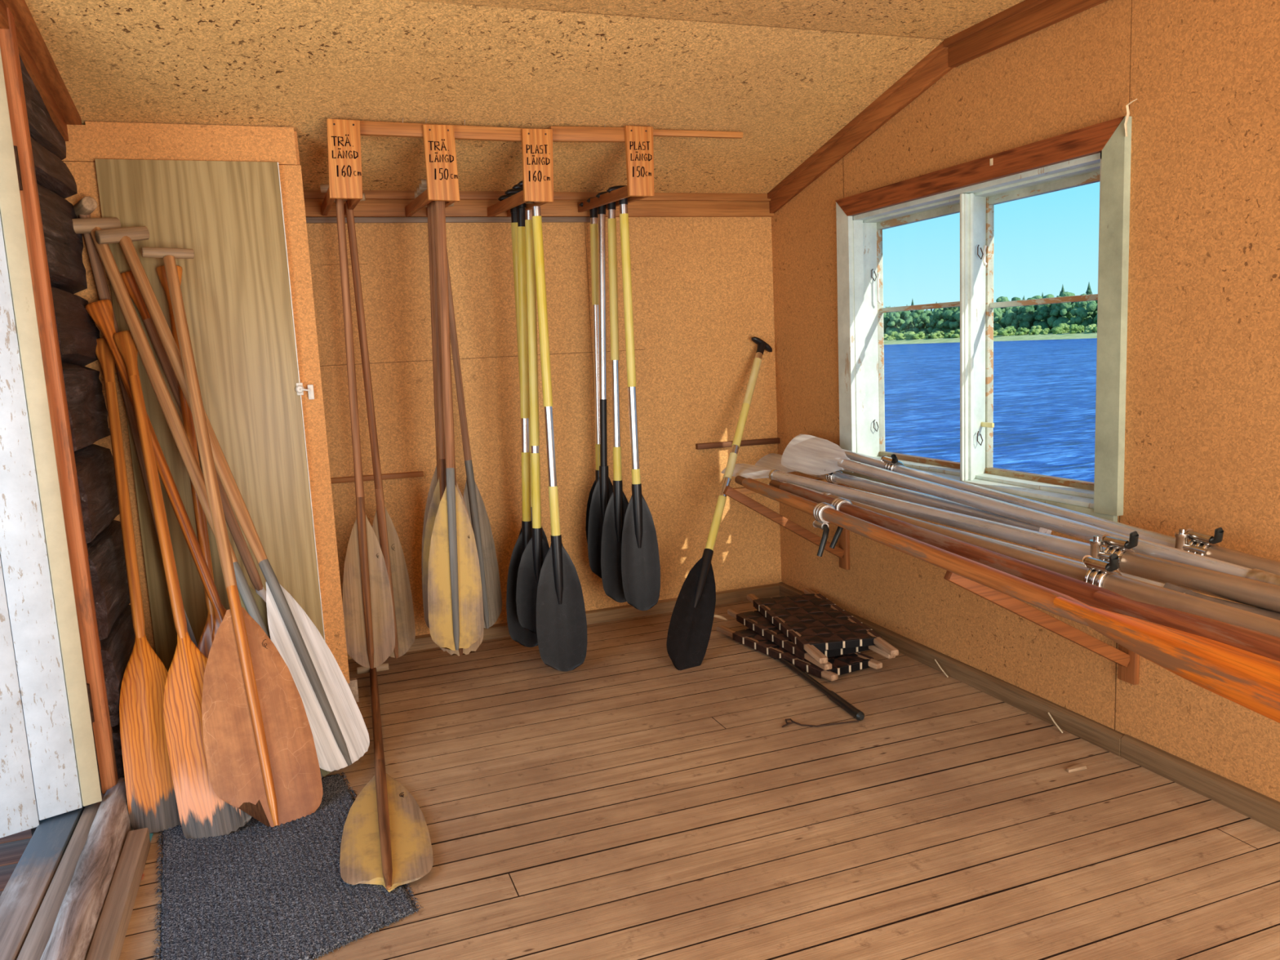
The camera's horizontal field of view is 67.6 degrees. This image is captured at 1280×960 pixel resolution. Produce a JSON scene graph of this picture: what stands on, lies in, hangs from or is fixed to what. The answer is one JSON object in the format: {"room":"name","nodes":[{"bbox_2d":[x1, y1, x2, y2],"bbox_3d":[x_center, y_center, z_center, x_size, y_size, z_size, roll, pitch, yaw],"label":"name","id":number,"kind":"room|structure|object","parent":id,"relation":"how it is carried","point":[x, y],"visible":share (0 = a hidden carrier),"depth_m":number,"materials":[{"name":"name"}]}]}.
{"room":"boathouse","nodes":[
{"label":"boathouse","id":0,"kind":"room"},
{"bbox_2d":[0,828,31,896],"bbox_3d":[-3.334,1.236,1.830,3.830,0.040,4.343,-6,9,-20],"label":"floor","id":1,"kind":"structure","parent":0,"point":[12,847],"depth_m":2.63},
{"bbox_2d":[18,53,146,792],"bbox_3d":[-1.551,-0.132,2.666,0.130,2.223,0.530,-6,9,-20],"label":"wall","id":2,"kind":"structure","parent":0,"point":[77,333],"depth_m":2.59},
{"bbox_2d":[24,0,1024,193],"bbox_3d":[0.140,-0.992,1.523,3.050,0.322,4.780,-6,9,-20],"label":"ceiling","id":3,"kind":"structure","parent":0,"point":[788,76],"depth_m":2.82,"materials":[{"name":"wood"}]},
{"bbox_2d":[360,117,742,142],"bbox_3d":[-0.299,-1.175,3.208,1.425,0.083,0.023,-6,9,-20],"label":"rail","id":4,"kind":"object","parent":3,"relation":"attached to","point":[560,134],"visible":0.71,"depth_m":3.16,"materials":[{"name":"brown wood"}]},
{"bbox_2d":[320,119,362,215],"bbox_3d":[-1.022,-1.031,3.254,0.110,0.237,0.624,-6,9,-20],"label":"hanger","id":5,"kind":"object","parent":4,"relation":"hanging from","point":[344,136],"visible":0.99,"depth_m":2.97,"materials":[{"name":"orange wood"}]},
{"bbox_2d":[320,183,395,668],"bbox_3d":[-0.982,-0.158,3.260,0.173,1.653,0.060,-4,8,-10],"label":"paddle","id":6,"kind":"object","parent":5,"relation":"hanging from","point":[367,602],"visible":0.92,"depth_m":3.32,"materials":[{"name":"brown wood"}]},
{"bbox_2d":[333,192,415,657],"bbox_3d":[-0.958,-0.170,3.466,0.164,1.689,0.051,-4,8,-9],"label":"paddle","id":7,"kind":"object","parent":5,"relation":"hanging from","point":[383,526],"visible":0.58,"depth_m":3.50,"materials":[{"name":"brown wood"}]},
{"bbox_2d":[404,124,459,216],"bbox_3d":[-0.743,-1.053,3.355,0.100,0.236,0.624,-6,9,-20],"label":"hanger","id":8,"kind":"object","parent":4,"relation":"hanging from","point":[439,144],"visible":0.97,"depth_m":3.07,"materials":[{"name":"orange wood"}]},
{"bbox_2d":[414,191,439,594],"bbox_3d":[-0.742,-0.235,3.480,0.200,1.587,0.063,-4,8,-11],"label":"paddle","id":9,"kind":"object","parent":8,"relation":"hanging from","point":[436,475],"visible":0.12,"depth_m":3.47,"materials":[{"name":"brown wood"}]},
{"bbox_2d":[417,186,446,627],"bbox_3d":[-0.718,-0.216,3.407,0.210,1.607,0.063,-7,9,-24],"label":"paddle","id":10,"kind":"object","parent":8,"relation":"hanging from","point":[440,488],"visible":0.28,"depth_m":3.40,"materials":[{"name":"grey wood"}]},
{"bbox_2d":[418,183,484,656],"bbox_3d":[-0.678,-0.187,3.333,0.179,1.647,0.069,-4,8,-11],"label":"paddle","id":11,"kind":"object","parent":8,"relation":"hanging from","point":[473,646],"visible":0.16,"depth_m":3.36,"materials":[{"name":"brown wood"}]},
{"bbox_2d":[421,178,483,650],"bbox_3d":[-0.669,-0.198,3.259,0.207,1.606,0.055,-4,8,-11],"label":"paddle","id":12,"kind":"object","parent":8,"relation":"hanging from","point":[455,593],"visible":0.96,"depth_m":3.31,"materials":[{"name":"yellow wood"}]},
{"bbox_2d":[423,203,502,628],"bbox_3d":[-0.674,-0.234,3.676,0.177,1.650,0.095,-6,9,-24],"label":"paddle","id":13,"kind":"object","parent":8,"relation":"hanging from","point":[489,570],"visible":0.59,"depth_m":3.71,"materials":[{"name":"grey wood"}]},
{"bbox_2d":[487,128,553,217],"bbox_3d":[-0.443,-1.080,3.463,0.110,0.235,0.624,-6,9,-20],"label":"hanger","id":14,"kind":"object","parent":4,"relation":"hanging from","point":[536,144],"visible":0.98,"depth_m":3.18,"materials":[{"name":"orange wood"}]},
{"bbox_2d":[504,188,537,647],"bbox_3d":[-0.436,-0.203,3.567,0.214,1.711,0.043,-3,8,-1],"label":"paddle","id":15,"kind":"object","parent":14,"relation":"hanging from","point":[519,634],"visible":0.47,"depth_m":3.57,"materials":[{"name":"black plastic"}]},
{"bbox_2d":[521,520,532,553],"bbox_3d":[-0.428,0.277,3.636,0.039,0.248,0.039,-1,8,-10],"label":"socket","id":16,"kind":"object","parent":15,"relation":"attached to","point":[526,526],"depth_m":3.61,"materials":[{"name":"black plastic"}]},
{"bbox_2d":[497,194,549,546],"bbox_3d":[-0.448,-0.239,3.675,0.159,1.669,0.041,-5,8,-15],"label":"paddle","id":17,"kind":"object","parent":14,"relation":"hanging from","point":[513,211],"visible":0.05,"depth_m":3.59,"materials":[{"name":"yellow plastic"}]},
{"bbox_2d":[511,183,549,634],"bbox_3d":[-0.391,-0.229,3.463,0.199,1.634,0.049,-2,8,4],"label":"paddle","id":18,"kind":"object","parent":14,"relation":"hanging from","point":[533,557],"visible":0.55,"depth_m":3.49,"materials":[{"name":"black plastic"}]},
{"bbox_2d":[531,527,542,582],"bbox_3d":[-0.380,0.276,3.541,0.039,0.204,0.039,-2,9,-10],"label":"socket","id":19,"kind":"object","parent":18,"relation":"attached to","point":[536,532],"depth_m":3.53,"materials":[{"name":"black plastic"}]},
{"bbox_2d":[577,125,654,212],"bbox_3d":[-0.102,-1.134,3.583,0.099,0.233,0.624,-6,9,-20],"label":"hanger","id":20,"kind":"object","parent":4,"relation":"hanging from","point":[639,148],"visible":0.99,"depth_m":3.30,"materials":[{"name":"orange wood"}]},
{"bbox_2d":[578,201,599,542],"bbox_3d":[-0.174,-0.397,3.907,0.167,1.448,0.045,-4,8,-10],"label":"paddle","id":21,"kind":"object","parent":20,"relation":"hanging from","point":[593,212],"visible":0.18,"depth_m":3.87,"materials":[{"name":"black plastic"}]},
{"bbox_2d":[586,196,613,577],"bbox_3d":[-0.150,-0.349,3.819,0.195,1.520,0.050,-4,8,-12],"label":"paddle","id":22,"kind":"object","parent":20,"relation":"hanging from","point":[603,489],"visible":0.56,"depth_m":3.83,"materials":[{"name":"black plastic"}]},
{"bbox_2d":[599,465,608,522],"bbox_3d":[-0.145,0.059,3.868,0.039,0.233,0.039,-1,7,-10],"label":"socket","id":23,"kind":"object","parent":22,"relation":"attached to","point":[603,469],"depth_m":3.85,"materials":[{"name":"black plastic"}]},
{"bbox_2d":[595,191,628,602],"bbox_3d":[-0.100,-0.300,3.714,0.179,1.591,0.047,-4,8,-10],"label":"paddle","id":24,"kind":"object","parent":20,"relation":"hanging from","point":[614,518],"visible":0.66,"depth_m":3.74,"materials":[{"name":"black plastic"}]},
{"bbox_2d":[613,480,622,542],"bbox_3d":[-0.085,0.123,3.768,0.039,0.246,0.039,-2,7,-10],"label":"socket","id":25,"kind":"object","parent":24,"relation":"attached to","point":[617,484],"depth_m":3.75,"materials":[{"name":"black plastic"}]},
{"bbox_2d":[606,185,660,610],"bbox_3d":[-0.031,-0.284,3.600,0.151,1.599,0.043,-5,8,-15],"label":"paddle","id":26,"kind":"object","parent":20,"relation":"hanging from","point":[640,557],"visible":0.94,"depth_m":3.65,"materials":[{"name":"black plastic"}]},
{"bbox_2d":[631,483,642,548],"bbox_3d":[-0.008,0.137,3.659,0.039,0.249,0.039,-4,8,-10],"label":"socket","id":27,"kind":"object","parent":26,"relation":"attached to","point":[637,496],"depth_m":3.65,"materials":[{"name":"black plastic"}]},
{"bbox_2d":[306,217,781,659],"bbox_3d":[-0.613,-0.223,3.905,3.000,1.960,0.060,-6,9,-20],"label":"wall","id":28,"kind":"structure","parent":0,"point":[702,287],"depth_m":3.98,"materials":[{"name":"wood"}]},
{"bbox_2d":[330,471,423,484],"bbox_3d":[-1.025,-0.010,3.734,0.352,0.025,0.022,-6,9,-20],"label":"trim","id":29,"kind":"structure","parent":28,"relation":"attached to","point":[420,473],"depth_m":3.73,"materials":[{"name":"brown wood"}]},
{"bbox_2d":[306,217,590,222],"bbox_3d":[-0.719,-1.014,3.728,1.140,0.020,0.014,-6,9,-20],"label":"trim","id":30,"kind":"structure","parent":28,"relation":"attached to","point":[308,220],"depth_m":3.71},
{"bbox_2d":[302,189,773,217],"bbox_3d":[-0.334,-1.109,3.842,1.955,0.097,0.045,-6,9,-20],"label":"trim","id":31,"kind":"structure","parent":28,"relation":"attached to","point":[377,203],"depth_m":3.85,"materials":[{"name":"brown wood"}]},
{"bbox_2d":[407,582,779,652],"bbox_3d":[-0.229,0.592,4.105,1.900,0.055,0.022,-6,9,-20],"label":"baseboard","id":32,"kind":"structure","parent":28,"relation":"attached to","point":[424,642],"depth_m":4.16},
{"bbox_2d":[695,437,779,449],"bbox_3d":[0.438,-0.162,4.258,0.405,0.029,0.024,-6,9,-20],"label":"trim","id":33,"kind":"structure","parent":28,"relation":"attached to","point":[775,440],"depth_m":4.25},
{"bbox_2d":[119,595,1279,959],"bbox_3d":[0.306,0.936,1.834,2.490,0.040,4.700,-6,9,-20],"label":"floor","id":34,"kind":"structure","parent":0,"point":[624,803],"depth_m":2.33,"materials":[{"name":"wood"}]},
{"bbox_2d":[85,827,151,959],"bbox_3d":[-0.996,0.984,1.708,0.047,0.067,1.455,-6,9,-20],"label":"trim","id":35,"kind":"structure","parent":34,"relation":"on","point":[107,944],"depth_m":2.08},
{"bbox_2d":[73,195,197,647],"bbox_3d":[-1.484,0.004,2.886,0.372,1.676,0.092,0,9,18],"label":"paddle","id":36,"kind":"object","parent":34,"relation":"on","point":[85,206],"visible":0.15,"depth_m":2.83,"materials":[{"name":"brown wood"}]},
{"bbox_2d":[95,337,181,833],"bbox_3d":[-1.410,0.238,2.655,0.147,1.274,0.683,-7,9,-28],"label":"paddle","id":37,"kind":"object","parent":34,"relation":"on","point":[152,803],"visible":0.76,"depth_m":2.53,"materials":[{"name":"brown wood"}]},
{"bbox_2d":[84,298,226,644],"bbox_3d":[-1.312,0.162,2.780,0.590,1.387,0.103,0,9,21],"label":"paddle","id":38,"kind":"object","parent":34,"relation":"on","point":[101,313],"visible":0.2,"depth_m":2.78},
{"bbox_2d":[112,329,251,839],"bbox_3d":[-1.280,0.233,2.602,0.162,1.296,0.728,-8,10,-33],"label":"paddle","id":39,"kind":"object","parent":34,"relation":"on","point":[202,813],"visible":0.79,"depth_m":2.49,"materials":[{"name":"orange wood"}]},
{"bbox_2d":[155,265,214,658],"bbox_3d":[-1.306,0.101,2.839,0.140,1.480,0.382,-7,9,-27],"label":"paddle","id":40,"kind":"object","parent":34,"relation":"on","point":[205,644],"visible":0.21,"depth_m":2.83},
{"bbox_2d":[120,271,266,602],"bbox_3d":[-1.260,0.093,2.927,0.536,1.474,0.084,-2,8,6],"label":"paddle","id":41,"kind":"object","parent":34,"relation":"on","point":[131,286],"visible":0.16,"depth_m":2.89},
{"bbox_2d":[71,217,331,777],"bbox_3d":[-1.266,0.040,2.749,0.738,1.624,0.202,1,9,25],"label":"paddle","id":42,"kind":"object","parent":34,"relation":"on","point":[253,603],"visible":0.26,"depth_m":2.76,"materials":[{"name":"brown wood"}]},
{"bbox_2d":[61,121,359,702],"bbox_3d":[-1.429,-0.162,3.239,0.730,1.905,0.534,-6,9,-20],"label":"tall cabinet","id":43,"kind":"object","parent":34,"relation":"on","point":[233,196],"visible":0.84,"depth_m":3.00,"materials":[{"name":"brown wood"}]},
{"bbox_2d":[141,247,323,826],"bbox_3d":[-1.173,0.104,2.630,0.265,1.529,0.743,-8,10,-35],"label":"paddle","id":44,"kind":"object","parent":34,"relation":"on","point":[262,760],"visible":1,"depth_m":2.52,"materials":[{"name":"brown wood"}]},
{"bbox_2d":[152,772,422,959],"bbox_3d":[-0.847,0.907,2.238,0.525,0.011,0.953,-7,9,-25],"label":"doormat","id":45,"kind":"object","parent":34,"relation":"on","point":[257,891],"visible":0.72,"depth_m":2.12,"materials":[{"name":"carpet"}]},
{"bbox_2d":[94,226,369,771],"bbox_3d":[-1.187,0.036,2.765,0.735,1.570,0.167,1,9,24],"label":"paddle","id":46,"kind":"object","parent":45,"relation":"on","point":[340,732],"visible":0.94,"depth_m":2.75,"materials":[{"name":"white wood"}]},
{"bbox_2d":[339,662,433,892],"bbox_3d":[-0.794,0.796,2.828,0.211,0.035,1.548,-5,9,-18],"label":"paddle","id":47,"kind":"object","parent":34,"relation":"on","point":[385,841],"visible":1,"depth_m":2.34,"materials":[{"name":"yellow wood"}]},
{"bbox_2d":[517,180,586,671],"bbox_3d":[-0.322,-0.165,3.385,0.184,1.746,0.054,-5,8,-13],"label":"paddle","id":48,"kind":"object","parent":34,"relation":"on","point":[561,615],"visible":0.88,"depth_m":3.44,"materials":[{"name":"black plastic"}]},
{"bbox_2d":[551,534,563,604],"bbox_3d":[-0.295,0.323,3.448,0.039,0.254,0.039,-4,8,-10],"label":"socket","id":49,"kind":"object","parent":48,"relation":"attached to","point":[557,547],"depth_m":3.43,"materials":[{"name":"black plastic"}]},
{"bbox_2d":[666,336,772,670],"bbox_3d":[0.350,0.035,3.837,0.102,1.197,1.075,1,9,27],"label":"paddle","id":50,"kind":"object","parent":34,"relation":"on","point":[689,632],"visible":1,"depth_m":3.61,"materials":[{"name":"black plastic"}]},
{"bbox_2d":[693,548,713,608],"bbox_3d":[0.235,0.378,3.647,0.039,0.247,0.039,30,-31,-22],"label":"socket","id":51,"kind":"object","parent":50,"relation":"attached to","point":[703,575],"depth_m":3.64,"materials":[{"name":"black plastic"}]},
{"bbox_2d":[716,625,882,680],"bbox_3d":[0.580,0.625,3.614,0.239,0.030,0.720,-7,9,-28],"label":"seat","id":52,"kind":"object","parent":34,"relation":"on","point":[852,662],"visible":0.44,"depth_m":3.42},
{"bbox_2d":[727,608,895,670],"bbox_3d":[0.630,0.581,3.670,0.294,0.030,0.786,-6,9,-19],"label":"seat","id":53,"kind":"object","parent":52,"relation":"on","point":[755,620],"visible":0.24,"depth_m":3.56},
{"bbox_2d":[746,588,898,663],"bbox_3d":[0.671,0.543,3.676,0.294,0.030,0.879,-4,8,-9],"label":"seat","id":54,"kind":"object","parent":53,"relation":"on","point":[815,611],"visible":1,"depth_m":3.59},
{"bbox_2d":[770,656,864,727],"bbox_3d":[0.584,0.689,3.235,0.258,0.036,0.681,-2,8,5],"label":"pole","id":55,"kind":"object","parent":34,"relation":"on","point":[846,706],"visible":0.94,"depth_m":3.07,"materials":[{"name":"black plastic"}]},
{"bbox_2d":[1066,763,1087,773],"bbox_3d":[1.160,0.767,2.549,0.059,0.010,0.023,-6,9,-20],"label":"chip","id":56,"kind":"object","parent":34,"relation":"on","point":[1078,766],"visible":1,"depth_m":2.54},
{"bbox_2d":[771,0,1279,801],"bbox_3d":[1.509,-0.252,2.166,0.210,2.300,4.760,-6,9,-20],"label":"wall","id":57,"kind":"structure","parent":0,"point":[1202,420],"depth_m":2.43,"materials":[{"name":"wood"}]},
{"bbox_2d":[723,479,849,569],"bbox_3d":[0.580,0.192,3.771,0.534,0.388,0.056,-6,9,-20],"label":"bracket","id":58,"kind":"object","parent":57,"relation":"attached to","point":[842,552],"visible":0.59,"depth_m":3.77,"materials":[{"name":"brown wood"}]},
{"bbox_2d":[754,453,1051,534],"bbox_3d":[0.794,0.013,3.439,0.110,0.084,1.936,-5,8,-14],"label":"oar","id":59,"kind":"object","parent":58,"relation":"on","point":[772,461],"visible":0.58,"depth_m":3.17,"materials":[{"name":"wood"}]},
{"bbox_2d":[721,463,1279,613],"bbox_3d":[0.861,0.080,2.789,0.138,0.111,2.818,-6,9,-19],"label":"oar","id":60,"kind":"object","parent":58,"relation":"on","point":[1263,595],"visible":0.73,"depth_m":2.24,"materials":[{"name":"wood"}]},
{"bbox_2d":[734,475,1279,723],"bbox_3d":[0.717,0.235,2.257,0.082,0.154,3.048,-5,8,-13],"label":"oar","id":61,"kind":"object","parent":58,"relation":"on","point":[1250,680],"visible":1,"depth_m":1.67,"materials":[{"name":"wood"}]},
{"bbox_2d":[768,480,1279,661],"bbox_3d":[0.809,0.233,2.216,0.104,0.147,2.812,-5,8,-13],"label":"oar","id":62,"kind":"object","parent":61,"relation":"on","point":[1260,643],"visible":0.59,"depth_m":1.94,"materials":[{"name":"wood"}]},
{"bbox_2d":[767,482,1279,637],"bbox_3d":[0.846,0.140,2.442,0.140,0.108,2.428,-5,8,-16],"label":"oar","id":63,"kind":"object","parent":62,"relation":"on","point":[1100,573],"visible":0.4,"depth_m":1.95,"materials":[{"name":"grey wood"}]},
{"bbox_2d":[781,434,1279,586],"bbox_3d":[0.922,0.023,2.886,0.095,0.151,2.249,-5,8,-15],"label":"oar","id":64,"kind":"object","parent":58,"relation":"on","point":[806,454],"visible":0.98,"depth_m":2.71,"materials":[{"name":"wood"}]},
{"bbox_2d":[767,40,953,213],"bbox_3d":[0.767,-1.269,3.576,0.040,0.359,1.206,-6,9,-20],"label":"trim","id":65,"kind":"structure","parent":57,"relation":"attached to","point":[935,65],"depth_m":3.43,"materials":[{"name":"brown wood"}]},
{"bbox_2d":[835,115,1131,522],"bbox_3d":[1.097,-0.478,3.147,0.189,1.062,1.368,-6,9,-20],"label":"window","id":66,"kind":"structure","parent":57,"relation":"in","point":[1100,153],"depth_m":3.07,"materials":[{"name":"white paint"}]},
{"bbox_2d":[1124,98,1137,136],"bbox_3d":[1.222,-0.902,2.381,0.011,0.084,0.036,-4,8,-11],"label":"string","id":67,"kind":"object","parent":66,"relation":"attached to","point":[1127,104],"visible":1,"depth_m":2.39,"materials":[{"name":"fabric"}]},
{"bbox_2d":[943,0,1107,67],"bbox_3d":[1.567,-1.136,1.381,0.044,0.084,3.462,-6,9,-20],"label":"trim","id":68,"kind":"structure","parent":57,"relation":"attached to","point":[1025,18],"depth_m":2.73,"materials":[{"name":"brown wood"}]},
{"bbox_2d":[778,582,1279,831],"bbox_3d":[1.451,0.769,2.265,0.024,0.060,4.652,-6,9,-20],"label":"baseboard","id":69,"kind":"structure","parent":57,"relation":"attached to","point":[1260,807],"depth_m":2.67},
{"bbox_2d":[943,542,1139,684],"bbox_3d":[1.036,0.374,2.456,0.599,0.399,0.056,-6,9,-20],"label":"bracket","id":70,"kind":"object","parent":57,"relation":"attached to","point":[1128,661],"visible":0.44,"depth_m":2.46,"materials":[{"name":"brown wood"}]},
{"bbox_2d":[842,448,1279,575],"bbox_3d":[1.076,0.051,2.902,0.079,0.173,2.540,-5,9,-18],"label":"oar","id":71,"kind":"object","parent":70,"relation":"on","point":[1201,544],"visible":0.69,"depth_m":2.48,"materials":[{"name":"wood"}]},
{"bbox_2d":[939,524,1279,620],"bbox_3d":[1.044,0.216,2.124,0.106,0.047,1.232,-6,9,-18],"label":"oar","id":72,"kind":"object","parent":70,"relation":"on","point":[1273,615],"visible":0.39,"depth_m":1.95,"materials":[{"name":"wood"}]},
{"bbox_3d":[-0.923,0.125,0.708,0.200,2.200,3.640,-6,9,-20],"label":"wall","id":73,"kind":"structure","parent":0,"visible":0},
{"bbox_2d":[0,0,68,141],"bbox_3d":[-1.335,-0.966,1.769,0.068,0.208,2.153,-6,9,-20],"label":"trim","id":74,"kind":"structure","parent":73,"relation":"attached to","point":[56,117],"depth_m":2.48,"materials":[{"name":"brown wood"}]},
{"bbox_2d":[3,0,81,124],"bbox_3d":[-1.299,-1.003,1.778,0.067,0.181,2.155,-6,9,-20],"label":"trim","id":75,"kind":"structure","parent":73,"relation":"attached to","point":[24,22],"depth_m":2.46,"materials":[{"name":"brown wood"}]},
{"bbox_2d":[0,804,85,959],"bbox_3d":[-1.203,0.995,1.737,0.086,0.138,1.650,-6,9,-20],"label":"trim","id":76,"kind":"structure","parent":73,"relation":"attached to","point":[25,891],"depth_m":2.10,"materials":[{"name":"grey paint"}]},
{"bbox_2d":[0,48,102,838],"bbox_3d":[-1.544,-0.124,2.227,0.078,1.994,0.329,5,11,43],"label":"door","id":77,"kind":"structure","parent":73,"relation":"in","point":[49,768],"depth_m":2.31,"materials":[{"name":"white paint"}]},
{"bbox_2d":[0,7,118,794],"bbox_3d":[-1.453,-0.157,2.393,0.042,1.986,0.066,-6,9,-20],"label":"trim","id":78,"kind":"structure","parent":73,"relation":"attached to","point":[39,269],"depth_m":2.38,"materials":[{"name":"brown wood"}]},
{"bbox_2d":[16,792,104,959],"bbox_3d":[-1.137,0.989,1.766,0.050,0.135,1.660,-6,9,-20],"label":"trim","id":79,"kind":"structure","parent":73,"relation":"attached to","point":[33,947],"depth_m":2.05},
{"bbox_2d":[40,777,134,959],"bbox_3d":[-1.100,0.963,1.809,0.086,0.150,1.720,-6,9,-20],"label":"door threshold","id":80,"kind":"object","parent":73,"relation":"attached to","point":[77,920],"depth_m":2.08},
{"label":"outside","id":81,"kind":"structure","parent":0,"visible":0},
{"bbox_2d":[884,328,1097,344],"bbox_3d":[75.025,-23.654,147.399,86.727,2.300,363.016,-6,9,-20],"label":"shore","id":82,"kind":"structure","parent":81,"point":[1094,335],"depth_m":131.51,"materials":[{"name":"green plant"}]},
{"bbox_2d":[883,314,889,333],"bbox_3d":[42.595,-26.738,167.978,3.102,4.684,2.910,-5,8,-18],"label":"birch tree","id":83,"kind":"object","parent":82,"relation":"on","point":[886,318],"visible":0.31,"depth_m":166.86,"materials":[{"name":"green plant"}]},
{"bbox_2d":[884,311,907,336],"bbox_3d":[44.223,-26.843,165.240,4.060,5.620,4.476,-4,8,-8],"label":"birch tree","id":84,"kind":"object","parent":82,"relation":"on","point":[894,317],"visible":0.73,"depth_m":163.95,"materials":[{"name":"green plant"}]},
{"bbox_2d":[899,314,914,333],"bbox_3d":[45.392,-25.903,161.912,2.664,4.415,2.874,-4,8,-5],"label":"birch tree","id":85,"kind":"object","parent":82,"relation":"on","point":[908,319],"visible":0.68,"depth_m":161.49,"materials":[{"name":"green plant"}]},
{"bbox_2d":[909,310,921,328],"bbox_3d":[47.900,-26.934,164.836,3.689,5.161,3.333,1,9,26],"label":"birch tree","id":86,"kind":"object","parent":82,"relation":"on","point":[916,313],"visible":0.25,"depth_m":163.81,"materials":[{"name":"green plant"}]},
{"bbox_2d":[912,312,929,333],"bbox_3d":[46.872,-25.564,158.939,3.101,4.441,2.904,-1,8,9],"label":"birch tree","id":87,"kind":"object","parent":82,"relation":"on","point":[922,322],"visible":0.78,"depth_m":158.33,"materials":[{"name":"green plant"}]},
{"bbox_2d":[927,311,943,333],"bbox_3d":[48.372,-25.256,155.928,2.617,4.548,3.071,-9,10,-39],"label":"birch tree","id":88,"kind":"object","parent":82,"relation":"on","point":[933,320],"visible":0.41,"depth_m":155.60,"materials":[{"name":"green plant"}]},
{"bbox_2d":[933,306,956,333],"bbox_3d":[49.346,-25.485,153.062,4.336,5.905,3.767,-2,8,5],"label":"birch tree","id":89,"kind":"object","parent":82,"relation":"on","point":[948,314],"visible":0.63,"depth_m":152.26,"materials":[{"name":"green plant"}]},
{"bbox_2d":[948,306,959,332],"bbox_3d":[50.495,-24.992,150.519,3.092,5.474,3.624,-10,11,-41],"label":"birch tree","id":90,"kind":"object","parent":82,"relation":"on","point":[957,316],"visible":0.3,"depth_m":149.92,"materials":[{"name":"green plant"}]},
{"bbox_2d":[993,307,1004,330],"bbox_3d":[53.626,-24.123,144.493,3.248,5.088,3.112,-8,10,-33],"label":"birch tree","id":91,"kind":"object","parent":82,"relation":"on","point":[997,316],"visible":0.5,"depth_m":143.28,"materials":[{"name":"green plant"}]},
{"bbox_2d":[993,297,1013,328],"bbox_3d":[55.508,-25.184,147.520,3.805,5.945,4.361,-10,11,-42],"label":"birch tree","id":92,"kind":"object","parent":82,"relation":"on","point":[1002,299],"visible":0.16,"depth_m":146.32,"materials":[{"name":"green plant"}]},
{"bbox_2d":[997,327,1014,336],"bbox_3d":[52.075,-20.928,136.216,2.284,1.645,2.097,-10,11,-40],"label":"bush","id":93,"kind":"object","parent":82,"relation":"on","point":[1006,331],"visible":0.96,"depth_m":135.72,"materials":[{"name":"green plant"}]},
{"bbox_2d":[1000,309,1017,328],"bbox_3d":[54.757,-23.261,141.717,2.533,3.901,1.856,1,9,26],"label":"birch tree","id":94,"kind":"object","parent":82,"relation":"on","point":[1008,319],"visible":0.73,"depth_m":141.03,"materials":[{"name":"green plant"}]},
{"bbox_2d":[1014,327,1028,335],"bbox_3d":[53.456,-20.619,133.899,1.622,1.494,1.887,5,11,45],"label":"bush","id":95,"kind":"object","parent":82,"relation":"on","point":[1020,331],"visible":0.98,"depth_m":133.52,"materials":[{"name":"green plant"}]},
{"bbox_2d":[1016,305,1037,329],"bbox_3d":[56.206,-23.354,138.624,2.930,4.965,3.533,-11,11,-44],"label":"birch tree","id":96,"kind":"object","parent":82,"relation":"on","point":[1028,313],"visible":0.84,"depth_m":137.72,"materials":[{"name":"green plant"}]},
{"bbox_2d":[1032,303,1052,329],"bbox_3d":[57.496,-23.012,136.227,3.258,4.800,3.371,-3,8,-3],"label":"birch tree","id":97,"kind":"object","parent":82,"relation":"on","point":[1042,309],"visible":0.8,"depth_m":135.19,"materials":[{"name":"green plant"}]},
{"bbox_2d":[1047,291,1075,327],"bbox_3d":[58.766,-23.161,133.240,3.465,5.974,4.142,-7,9,-25],"label":"birch tree","id":98,"kind":"object","parent":82,"relation":"on","point":[1064,308],"visible":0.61,"depth_m":132.45,"materials":[{"name":"green plant"}]},
{"bbox_2d":[1057,323,1070,333],"bbox_3d":[57.619,-20.384,129.549,2.116,1.735,1.612,1,9,25],"label":"bush","id":99,"kind":"object","parent":82,"relation":"on","point":[1065,326],"visible":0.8,"depth_m":129.13,"materials":[{"name":"green plant"}]},
{"bbox_2d":[1069,324,1082,333],"bbox_3d":[57.218,-19.656,125.567,1.645,1.615,1.841,2,9,31],"label":"bush","id":100,"kind":"object","parent":82,"relation":"on","point":[1074,328],"visible":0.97,"depth_m":125.06,"materials":[{"name":"green plant"}]},
{"bbox_2d":[1070,301,1093,328],"bbox_3d":[59.982,-22.136,130.004,2.973,4.541,2.574,1,9,26],"label":"birch tree","id":101,"kind":"object","parent":82,"relation":"on","point":[1083,314],"visible":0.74,"depth_m":129.51,"materials":[{"name":"green plant"}]},
{"bbox_2d":[1071,293,1093,324],"bbox_3d":[61.795,-23.309,133.698,3.522,5.439,3.544,-4,8,-6],"label":"birch tree","id":102,"kind":"object","parent":82,"relation":"on","point":[1073,304],"visible":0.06,"depth_m":133.10,"materials":[{"name":"green plant"}]},
{"bbox_2d":[1085,300,1097,325],"bbox_3d":[61.409,-22.117,127.037,3.834,5.309,3.109,-6,9,-23],"label":"birch tree","id":103,"kind":"object","parent":82,"relation":"on","point":[1091,306],"visible":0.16,"depth_m":126.75,"materials":[{"name":"green plant"}]},
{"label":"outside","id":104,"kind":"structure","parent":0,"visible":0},
{"bbox_2d":[884,337,1097,482],"bbox_3d":[13.210,-16.129,123.181,104.589,0.001,358.585,-6,9,-20],"label":"lake","id":105,"kind":"structure","parent":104,"point":[1045,390],"depth_m":25.08,"materials":[{"name":"liquid"}]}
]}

